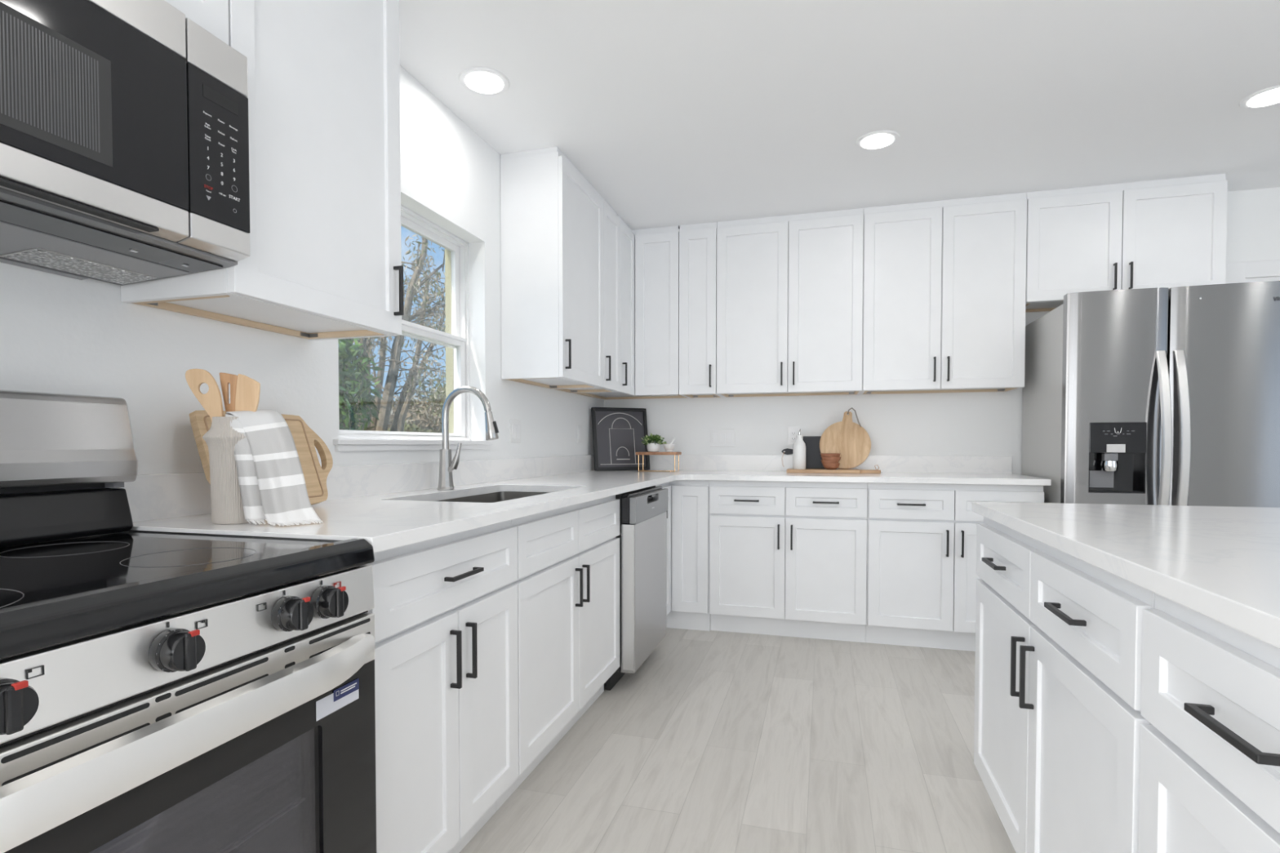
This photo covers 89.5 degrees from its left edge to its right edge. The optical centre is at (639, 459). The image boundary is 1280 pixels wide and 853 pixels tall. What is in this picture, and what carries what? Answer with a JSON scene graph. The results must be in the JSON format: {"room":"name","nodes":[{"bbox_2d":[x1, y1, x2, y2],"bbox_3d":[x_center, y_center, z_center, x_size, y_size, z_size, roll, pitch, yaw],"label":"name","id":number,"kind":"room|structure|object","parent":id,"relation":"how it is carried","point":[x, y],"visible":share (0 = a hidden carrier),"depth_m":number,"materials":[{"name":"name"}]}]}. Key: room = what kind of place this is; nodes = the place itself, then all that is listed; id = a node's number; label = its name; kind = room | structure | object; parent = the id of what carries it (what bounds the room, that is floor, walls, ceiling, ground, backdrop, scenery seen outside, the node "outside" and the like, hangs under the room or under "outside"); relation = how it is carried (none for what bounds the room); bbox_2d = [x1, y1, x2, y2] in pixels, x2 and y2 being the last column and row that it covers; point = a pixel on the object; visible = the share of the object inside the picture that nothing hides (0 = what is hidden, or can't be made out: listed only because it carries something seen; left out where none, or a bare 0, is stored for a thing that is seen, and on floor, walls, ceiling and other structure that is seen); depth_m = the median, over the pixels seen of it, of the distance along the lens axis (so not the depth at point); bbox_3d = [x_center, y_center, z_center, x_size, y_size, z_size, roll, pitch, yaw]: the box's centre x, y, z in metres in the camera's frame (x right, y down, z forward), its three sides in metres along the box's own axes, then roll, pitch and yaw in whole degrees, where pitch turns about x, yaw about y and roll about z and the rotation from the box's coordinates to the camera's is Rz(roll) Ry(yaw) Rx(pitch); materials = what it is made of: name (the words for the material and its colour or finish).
{"room":"kitchen","nodes":[
{"label":"kitchen","id":0,"kind":"room"},
{"bbox_2d":[0,65,604,547],"bbox_3d":[-1.359,-0.136,0.977,0.190,2.513,7.600,0,1,16],"label":"wall","id":1,"kind":"structure","parent":0,"point":[59,334],"depth_m":1.82,"materials":[{"name":"white paint"}]},
{"bbox_2d":[164,0,228,44],"bbox_3d":[-1.087,-1.108,0.981,0.314,0.568,0.760,0,1,16],"label":"upper cabinet","id":2,"kind":"object","parent":1,"relation":"attached to","point":[212,15],"visible":0.11,"depth_m":1.26,"materials":[{"name":"paint"}]},
{"bbox_2d":[0,0,249,285],"bbox_3d":[-1.065,-0.585,0.988,0.358,0.445,0.761,0,1,16],"label":"microwave","id":3,"kind":"object","parent":2,"relation":"attached to","point":[124,129],"visible":1,"depth_m":1.09,"materials":[{"name":"silver metal"}]},
{"bbox_2d":[120,0,404,340],"bbox_3d":[-0.894,-0.879,1.613,0.341,1.056,0.548,0,1,16],"label":"upper cabinet","id":4,"kind":"object","parent":1,"relation":"attached to","point":[324,262],"visible":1,"depth_m":1.57,"materials":[{"name":"paint"}]},
{"bbox_2d":[104,454,594,534],"bbox_3d":[-0.690,0.064,2.939,0.020,0.132,3.268,0,1,16],"label":"backsplash","id":5,"kind":"structure","parent":1,"relation":"attached to","point":[166,495],"depth_m":2.15,"materials":[{"name":"stone"}]},
{"bbox_2d":[333,204,493,451],"bbox_3d":[-0.909,-0.508,2.503,0.212,0.936,0.980,0,1,16],"label":"window","id":6,"kind":"structure","parent":1,"relation":"in","point":[455,339],"depth_m":2.88,"materials":[{"name":"white paint"}]},
{"bbox_2d":[509,419,520,443],"bbox_3d":[-0.617,-0.142,3.207,0.010,0.115,0.116,0,1,16],"label":"light switch","id":7,"kind":"object","parent":1,"relation":"attached to","point":[514,424],"visible":1,"depth_m":3.19,"materials":[{"name":"white plastic"}]},
{"bbox_2d":[500,146,604,389],"bbox_3d":[-0.415,-0.919,3.288,0.341,1.056,0.581,0,1,16],"label":"upper cabinet","id":8,"kind":"object","parent":1,"relation":"attached to","point":[552,216],"visible":1,"depth_m":3.03,"materials":[{"name":"paint"}]},
{"bbox_2d":[554,195,620,393],"bbox_3d":[-0.293,-0.929,3.714,0.341,1.056,0.304,0,1,16],"label":"upper cabinet","id":9,"kind":"object","parent":1,"relation":"attached to","point":[611,223],"visible":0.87,"depth_m":3.69,"materials":[{"name":"paint"}]},
{"bbox_2d":[459,613,1016,852],"bbox_3d":[1.809,1.112,0.101,6.400,0.060,7.400,0,1,16],"label":"floor","id":10,"kind":"structure","parent":0,"point":[719,741],"depth_m":2.21,"materials":[{"name":"grey wood"}]},
{"bbox_2d":[0,389,376,852],"bbox_3d":[-0.880,0.472,0.906,0.708,1.181,0.764,0,1,16],"label":"range","id":11,"kind":"object","parent":10,"relation":"on","point":[161,691],"visible":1,"depth_m":0.91,"materials":[{"name":"black"}]},
{"bbox_2d":[0,529,374,659],"bbox_3d":[-0.880,0.174,0.899,0.608,0.046,0.764,0,1,16],"label":"cooktop","id":12,"kind":"object","parent":11,"relation":"in","point":[63,597],"depth_m":0.91,"materials":[{"name":"black glass"}]},
{"bbox_2d":[366,520,518,852],"bbox_3d":[-0.736,0.605,1.629,0.654,0.882,0.685,0,1,16],"label":"base cabinet","id":13,"kind":"object","parent":10,"relation":"on","point":[445,611],"visible":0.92,"depth_m":1.52,"materials":[{"name":"paint"}]},
{"bbox_2d":[104,454,1051,552],"bbox_3d":[0.525,0.073,2.592,2.548,0.132,3.268,0,1,16],"label":"countertop","id":14,"kind":"structure","parent":13,"relation":"on","point":[388,506],"depth_m":2.25,"materials":[{"name":"stone"}]},
{"bbox_2d":[202,416,257,524],"bbox_3d":[-0.885,0.022,1.410,0.114,0.229,0.114,0,1,16],"label":"ribbed vase","id":15,"kind":"object","parent":14,"relation":"on","point":[227,508],"visible":0.66,"depth_m":1.37,"materials":[{"name":"beige ceramic"}]},
{"bbox_2d":[185,368,223,422],"bbox_3d":[-0.931,-0.035,1.397,0.099,0.323,0.006,0,1,0],"label":"wooden spatula","id":16,"kind":"object","parent":15,"relation":"in","point":[211,401],"visible":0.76,"depth_m":1.39,"materials":[{"name":"brown wood"}]},
{"bbox_2d":[219,372,237,412],"bbox_3d":[-0.899,-0.033,1.419,0.046,0.317,0.006,0,1,0],"label":"wooden spatula","id":17,"kind":"object","parent":15,"relation":"in","point":[225,378],"visible":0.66,"depth_m":1.41,"materials":[{"name":"brown wood"}]},
{"bbox_2d":[235,373,260,411],"bbox_3d":[-0.863,-0.031,1.408,0.071,0.313,0.006,0,1,0],"label":"wooden spatula","id":18,"kind":"object","parent":15,"relation":"in","point":[248,389],"visible":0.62,"depth_m":1.40,"materials":[{"name":"brown wood"}]},
{"bbox_2d":[225,409,323,526],"bbox_3d":[-0.792,0.012,1.391,0.219,0.247,0.092,0,1,16],"label":"kitchen towel","id":19,"kind":"object","parent":15,"relation":"hanging from","point":[272,482],"visible":0.96,"depth_m":1.38,"materials":[{"name":"white fabric"}]},
{"bbox_2d":[189,410,333,505],"bbox_3d":[-0.963,0.002,1.698,0.106,0.253,0.396,0,1,16],"label":"cutting board","id":20,"kind":"object","parent":14,"relation":"on","point":[305,439],"visible":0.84,"depth_m":1.79,"materials":[{"name":"brown wood"}]},
{"bbox_2d":[437,386,498,489],"bbox_3d":[-0.640,-0.081,2.391,0.266,0.388,0.062,1,1,24],"label":"faucet","id":21,"kind":"object","parent":14,"relation":"on","point":[446,466],"visible":1,"depth_m":2.41,"materials":[{"name":"silver metal"}]},
{"bbox_2d":[436,491,550,502],"bbox_3d":[-0.512,0.239,2.325,0.430,0.186,0.827,0,1,16],"label":"sink","id":22,"kind":"object","parent":14,"relation":"in","point":[499,496],"visible":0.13,"depth_m":2.70,"materials":[{"name":"silver metal"}]},
{"bbox_2d":[591,407,649,471],"bbox_3d":[-0.126,-0.138,4.261,0.387,0.415,0.085,-1,1,-24],"label":"framed picture","id":23,"kind":"object","parent":14,"relation":"on","point":[617,432],"visible":0.98,"depth_m":4.25,"materials":[{"name":"black"}]},
{"bbox_2d":[635,452,681,471],"bbox_3d":[0.119,0.011,4.110,0.270,0.122,0.124,0,1,16],"label":"riser","id":24,"kind":"object","parent":14,"relation":"on","point":[637,453],"visible":1,"depth_m":4.06,"materials":[{"name":"brown wood"}]},
{"bbox_2d":[640,432,666,452],"bbox_3d":[0.092,-0.113,4.118,0.170,0.123,0.152,0,1,16],"label":"potted plant","id":25,"kind":"object","parent":24,"relation":"on","point":[652,446],"visible":1,"depth_m":4.09,"materials":[{"name":"green plant"}]},
{"bbox_2d":[635,452,681,454],"bbox_3d":[0.119,-0.042,4.109,0.270,0.018,0.124,0,1,16],"label":"shelf","id":26,"kind":"object","parent":24,"relation":"attached to","point":[637,453],"depth_m":4.05,"materials":[{"name":"brown wood"}]},
{"bbox_2d":[663,444,675,452],"bbox_3d":[0.185,-0.075,4.089,0.074,0.050,0.074,0,1,16],"label":"mortar","id":27,"kind":"object","parent":24,"relation":"on","point":[668,447],"visible":1,"depth_m":4.07,"materials":[{"name":"white ceramic"}]},
{"bbox_2d":[786,464,880,473],"bbox_3d":[1.165,0.051,3.893,0.540,0.052,0.165,0,1,16],"label":"serving board","id":28,"kind":"object","parent":14,"relation":"on","point":[788,470],"visible":0.98,"depth_m":3.83,"materials":[{"name":"brown wood"}]},
{"bbox_2d":[792,428,805,469],"bbox_3d":[0.971,-0.067,3.927,0.077,0.245,0.077,0,1,16],"label":"oil bottle","id":29,"kind":"object","parent":28,"relation":"on","point":[799,446],"visible":1,"depth_m":3.90,"materials":[{"name":"white ceramic"}]},
{"bbox_2d":[782,435,825,468],"bbox_3d":[1.049,-0.047,4.008,0.330,0.201,0.072,0,1,13],"label":"paddle board","id":30,"kind":"object","parent":28,"relation":"on","point":[813,456],"visible":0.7,"depth_m":4.00,"materials":[{"name":"grey stone"}]},
{"bbox_2d":[822,462,839,469],"bbox_3d":[1.147,0.038,3.869,0.104,0.038,0.104,0,1,16],"label":"wooden bowl","id":31,"kind":"object","parent":28,"relation":"on","point":[828,466],"visible":0.9,"depth_m":3.83,"materials":[{"name":"brown wood"}]},
{"bbox_2d":[820,459,838,464],"bbox_3d":[1.140,0.018,3.870,0.108,0.038,0.108,0,1,16],"label":"wooden bowl","id":32,"kind":"object","parent":31,"relation":"on","point":[824,461],"visible":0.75,"depth_m":3.83,"materials":[{"name":"brown wood"}]},
{"bbox_2d":[821,456,840,461],"bbox_3d":[1.146,-0.001,3.868,0.119,0.038,0.119,0,1,16],"label":"wooden bowl","id":33,"kind":"object","parent":32,"relation":"on","point":[836,459],"visible":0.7,"depth_m":3.82,"materials":[{"name":"brown wood"}]},
{"bbox_2d":[820,453,840,457],"bbox_3d":[1.142,-0.021,3.869,0.121,0.038,0.121,0,1,16],"label":"wooden bowl","id":34,"kind":"object","parent":33,"relation":"on","point":[828,455],"visible":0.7,"depth_m":3.82,"materials":[{"name":"brown wood"}]},
{"bbox_2d":[819,407,871,469],"bbox_3d":[1.255,-0.134,3.948,0.300,0.378,0.109,0,1,15],"label":"round board","id":35,"kind":"object","parent":28,"relation":"on","point":[849,438],"visible":0.91,"depth_m":3.94,"materials":[{"name":"brown wood"}]},
{"bbox_2d":[496,494,619,810],"bbox_3d":[-0.508,0.586,2.424,0.654,0.882,0.969,0,1,16],"label":"base cabinet","id":36,"kind":"object","parent":10,"relation":"on","point":[567,582],"visible":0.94,"depth_m":2.22,"materials":[{"name":"paint"}]},
{"bbox_2d":[605,485,667,690],"bbox_3d":[-0.262,0.569,3.177,0.681,0.880,0.604,0,1,16],"label":"dishwasher","id":37,"kind":"object","parent":10,"relation":"on","point":[642,536],"visible":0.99,"depth_m":2.91,"materials":[{"name":"silver metal"}]},
{"bbox_2d":[615,493,620,671],"bbox_3d":[-0.298,0.526,3.188,0.605,0.786,0.600,0,1,16],"label":"tub","id":38,"kind":"object","parent":37,"relation":"in","point":[617,496],"depth_m":2.82,"materials":[{"name":"white wood"}]},
{"bbox_2d":[655,480,710,631],"bbox_3d":[0.021,0.550,3.929,0.844,0.882,0.991,0,1,16],"label":"base cabinet","id":39,"kind":"object","parent":10,"relation":"on","point":[688,500],"visible":0.36,"depth_m":3.72,"materials":[{"name":"paint"}]},
{"bbox_2d":[709,480,867,642],"bbox_3d":[0.886,0.552,3.857,0.856,0.882,0.654,0,1,16],"label":"base cabinet","id":40,"kind":"object","parent":10,"relation":"on","point":[787,558],"visible":1,"depth_m":3.57,"materials":[{"name":"paint"}]},
{"bbox_2d":[865,482,1044,651],"bbox_3d":[1.698,0.557,3.625,0.832,0.882,0.654,0,1,16],"label":"base cabinet","id":41,"kind":"object","parent":10,"relation":"on","point":[922,576],"visible":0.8,"depth_m":3.38,"materials":[{"name":"paint"}]},
{"bbox_2d":[973,516,1155,852],"bbox_3d":[1.162,0.611,1.376,0.654,0.882,1.044,0,1,16],"label":"base cabinet","id":42,"kind":"object","parent":10,"relation":"on","point":[1058,660],"visible":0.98,"depth_m":1.28,"materials":[{"name":"paint"}]},
{"bbox_2d":[972,501,1279,648],"bbox_3d":[1.411,0.167,0.764,1.442,0.030,2.100,0,1,16],"label":"countertop","id":43,"kind":"structure","parent":42,"relation":"on","point":[1220,563],"depth_m":1.09,"materials":[{"name":"stone"}]},
{"bbox_2d":[1021,280,1279,507],"bbox_3d":[2.553,0.106,3.256,0.914,1.801,0.819,0,1,16],"label":"refrigerator","id":44,"kind":"object","parent":10,"relation":"on","point":[1161,396],"visible":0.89,"depth_m":2.96,"materials":[{"name":"grey metal"}]},
{"bbox_2d":[1137,593,1279,852],"bbox_3d":[0.949,0.628,0.630,0.654,0.882,0.499,0,1,16],"label":"base cabinet","id":45,"kind":"object","parent":10,"relation":"on","point":[1210,751],"visible":1,"depth_m":0.78,"materials":[{"name":"paint"}]},
{"bbox_2d":[399,0,1279,230],"bbox_3d":[1.766,-1.420,0.053,6.690,0.100,7.600,0,1,16],"label":"ceiling","id":46,"kind":"structure","parent":0,"point":[677,113],"depth_m":2.50,"materials":[{"name":"white paint"}]},
{"bbox_2d":[458,66,509,95],"bbox_3d":[-0.586,-1.421,2.431,0.188,0.010,0.188,0,1,16],"label":"recessed light","id":47,"kind":"object","parent":46,"relation":"in","point":[482,81],"visible":1,"depth_m":2.42,"materials":[{"name":"white paint"}]},
{"bbox_2d":[855,129,899,150],"bbox_3d":[1.066,-1.432,2.900,0.188,0.010,0.188,0,1,16],"label":"recessed light","id":48,"kind":"object","parent":46,"relation":"in","point":[877,140],"visible":1,"depth_m":2.88,"materials":[{"name":"white paint"}]},
{"bbox_2d":[1239,84,1279,109],"bbox_3d":[2.479,-1.423,2.533,0.188,0.010,0.188,0,1,16],"label":"recessed light","id":49,"kind":"object","parent":46,"relation":"in","point":[1269,96],"visible":1,"depth_m":2.54,"materials":[{"name":"white paint"}]},
{"bbox_2d":[604,186,1279,475],"bbox_3d":[2.888,-0.199,3.662,6.500,2.513,0.100,0,1,16],"label":"wall","id":50,"kind":"structure","parent":0,"point":[974,424],"depth_m":3.98,"materials":[{"name":"white paint"}]},
{"bbox_2d":[575,213,688,399],"bbox_3d":[-0.044,-0.939,4.115,0.600,1.055,0.602,0,1,16],"label":"upper cabinet","id":51,"kind":"object","parent":50,"relation":"attached to","point":[650,257],"visible":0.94,"depth_m":4.06,"materials":[{"name":"paint"}]},
{"bbox_2d":[679,222,723,398],"bbox_3d":[0.395,-0.939,4.126,0.235,1.056,0.341,0,1,16],"label":"upper cabinet","id":52,"kind":"object","parent":50,"relation":"attached to","point":[697,242],"visible":0.96,"depth_m":4.00,"materials":[{"name":"paint"}]},
{"bbox_2d":[711,429,734,446],"bbox_3d":[0.547,-0.144,4.275,0.160,0.115,0.010,0,1,16],"label":"light switch","id":53,"kind":"object","parent":50,"relation":"attached to","point":[719,437],"visible":1,"depth_m":4.27,"materials":[{"name":"white plastic"}]},
{"bbox_2d":[716,208,863,397],"bbox_3d":[0.918,-0.935,3.976,0.851,1.056,0.341,0,1,16],"label":"upper cabinet","id":54,"kind":"object","parent":50,"relation":"attached to","point":[789,288],"visible":1,"depth_m":3.84,"materials":[{"name":"paint"}]},
{"bbox_2d":[787,426,799,444],"bbox_3d":[0.988,-0.154,4.149,0.074,0.115,0.009,0,1,16],"label":"outlet","id":55,"kind":"object","parent":50,"relation":"attached to","point":[793,432],"visible":0.84,"depth_m":4.15,"materials":[{"name":"white plastic"}]},
{"bbox_2d":[791,431,796,441],"bbox_3d":[0.987,-0.154,4.147,0.034,0.068,0.002,0,1,16],"label":"socket","id":56,"kind":"object","parent":55,"relation":"attached to","point":[793,433],"depth_m":4.15,"materials":[{"name":"grey plastic"}]},
{"bbox_2d":[648,454,1012,473],"bbox_3d":[0.979,0.035,4.150,2.522,0.132,0.020,0,1,16],"label":"backsplash","id":57,"kind":"structure","parent":50,"relation":"attached to","point":[892,464],"depth_m":4.01,"materials":[{"name":"stone"}]},
{"bbox_2d":[860,192,1026,394],"bbox_3d":[1.729,-0.930,3.744,0.835,1.056,0.341,0,1,16],"label":"upper cabinet","id":58,"kind":"object","parent":50,"relation":"attached to","point":[944,281],"visible":1,"depth_m":3.61,"materials":[{"name":"paint"}]},
{"bbox_2d":[1025,173,1227,312],"bbox_3d":[2.561,-1.154,3.502,0.892,0.597,0.341,0,1,16],"label":"upper cabinet","id":59,"kind":"object","parent":50,"relation":"attached to","point":[1167,233],"visible":0.75,"depth_m":3.36,"materials":[{"name":"paint"}]},
{"bbox_2d":[1225,259,1279,284],"bbox_3d":[3.660,-0.030,3.384,1.020,2.068,0.018,0,1,16],"label":"door","id":60,"kind":"structure","parent":50,"relation":"in","point":[1238,272],"depth_m":3.46,"materials":[{"name":"white paint"}]},
{"label":"outside","id":61,"kind":"structure","parent":0,"visible":0},
{"bbox_3d":[-17.516,1.073,17.276,39.800,0.100,65.000,0,1,16],"label":"ground","id":62,"kind":"structure","parent":61,"visible":0},
{"bbox_2d":[337,337,383,431],"bbox_3d":[-3.705,-0.291,7.408,1.202,3.098,1.409,0,1,16],"label":"bush","id":63,"kind":"object","parent":62,"relation":"on","point":[349,376],"visible":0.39,"depth_m":7.51,"materials":[{"name":"green plant"}]},
{"bbox_2d":[366,337,371,430],"bbox_3d":[-4.807,-1.722,11.434,0.672,5.767,0.648,0,1,6],"label":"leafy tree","id":64,"kind":"object","parent":62,"relation":"on","point":[370,412],"visible":0.02,"depth_m":11.27,"materials":[{"name":"green plant"}]},
{"bbox_2d":[355,395,415,431],"bbox_3d":[-5.970,-0.121,13.649,2.271,2.581,2.670,0,1,13],"label":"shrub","id":65,"kind":"object","parent":62,"relation":"on","point":[393,411],"visible":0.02,"depth_m":13.61,"materials":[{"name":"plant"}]},
{"bbox_2d":[366,290,408,431],"bbox_3d":[-4.329,-1.224,10.200,1.280,4.833,1.950,0,1,-18],"label":"bare tree","id":66,"kind":"object","parent":62,"relation":"on","point":[380,373],"visible":0.23,"depth_m":10.19,"materials":[{"name":"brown plant"}]},
{"bbox_2d":[339,233,445,431],"bbox_3d":[-3.430,-1.605,10.472,2.225,5.589,2.844,0,1,16],"label":"bare tree","id":67,"kind":"object","parent":62,"relation":"on","point":[414,285],"visible":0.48,"depth_m":9.88,"materials":[{"name":"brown plant"}]},
{"bbox_2d":[353,256,435,431],"bbox_3d":[-4.089,-1.051,9.374,1.720,4.525,1.878,-1,2,-36],"label":"bare tree","id":68,"kind":"object","parent":62,"relation":"on","point":[365,342],"visible":0.09,"depth_m":9.36,"materials":[{"name":"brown plant"}]},
{"bbox_2d":[387,421,431,432],"bbox_3d":[-4.614,0.203,12.607,1.388,2.058,1.345,-1,2,-36],"label":"shrub","id":69,"kind":"object","parent":62,"relation":"on","point":[415,428],"visible":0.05,"depth_m":12.55,"materials":[{"name":"green plant"}]},
{"bbox_2d":[374,299,445,431],"bbox_3d":[-3.556,-0.925,11.130,1.517,4.202,2.244,0,1,-2],"label":"bare tree","id":70,"kind":"object","parent":62,"relation":"on","point":[406,406],"visible":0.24,"depth_m":10.58,"materials":[{"name":"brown plant"}]},
{"bbox_2d":[380,395,442,432],"bbox_3d":[-5.445,-0.207,14.742,2.094,2.607,2.491,0,1,16],"label":"shrub","id":71,"kind":"object","parent":62,"relation":"on","point":[422,423],"visible":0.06,"depth_m":14.52,"materials":[{"name":"green plant"}]},
{"bbox_2d":[377,262,445,431],"bbox_3d":[-3.748,-1.211,11.103,2.126,4.772,1.899,0,1,16],"label":"bare tree","id":72,"kind":"object","parent":62,"relation":"on","point":[418,349],"visible":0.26,"depth_m":10.81,"materials":[{"name":"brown plant"}]},
{"bbox_2d":[392,394,442,432],"bbox_3d":[-5.510,-0.254,16.023,2.332,2.794,2.758,0,1,16],"label":"shrub","id":73,"kind":"object","parent":62,"relation":"on","point":[421,399],"visible":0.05,"depth_m":15.66,"materials":[{"name":"green plant"}]},
{"bbox_2d":[410,367,445,425],"bbox_3d":[-4.764,-0.719,16.938,2.568,3.508,2.934,0,1,16],"label":"shrub","id":74,"kind":"object","parent":62,"relation":"on","point":[439,389],"visible":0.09,"depth_m":16.30,"materials":[{"name":"green plant"}]},
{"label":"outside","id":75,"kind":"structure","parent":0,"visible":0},
{"bbox_2d":[401,264,444,284],"bbox_3d":[-7.255,-5.354,16.270,0.036,0.231,25.000,0,1,16],"label":"cable","id":76,"kind":"object","parent":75,"point":[402,264],"visible":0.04,"depth_m":18.71,"materials":[{"name":"black plastic"}]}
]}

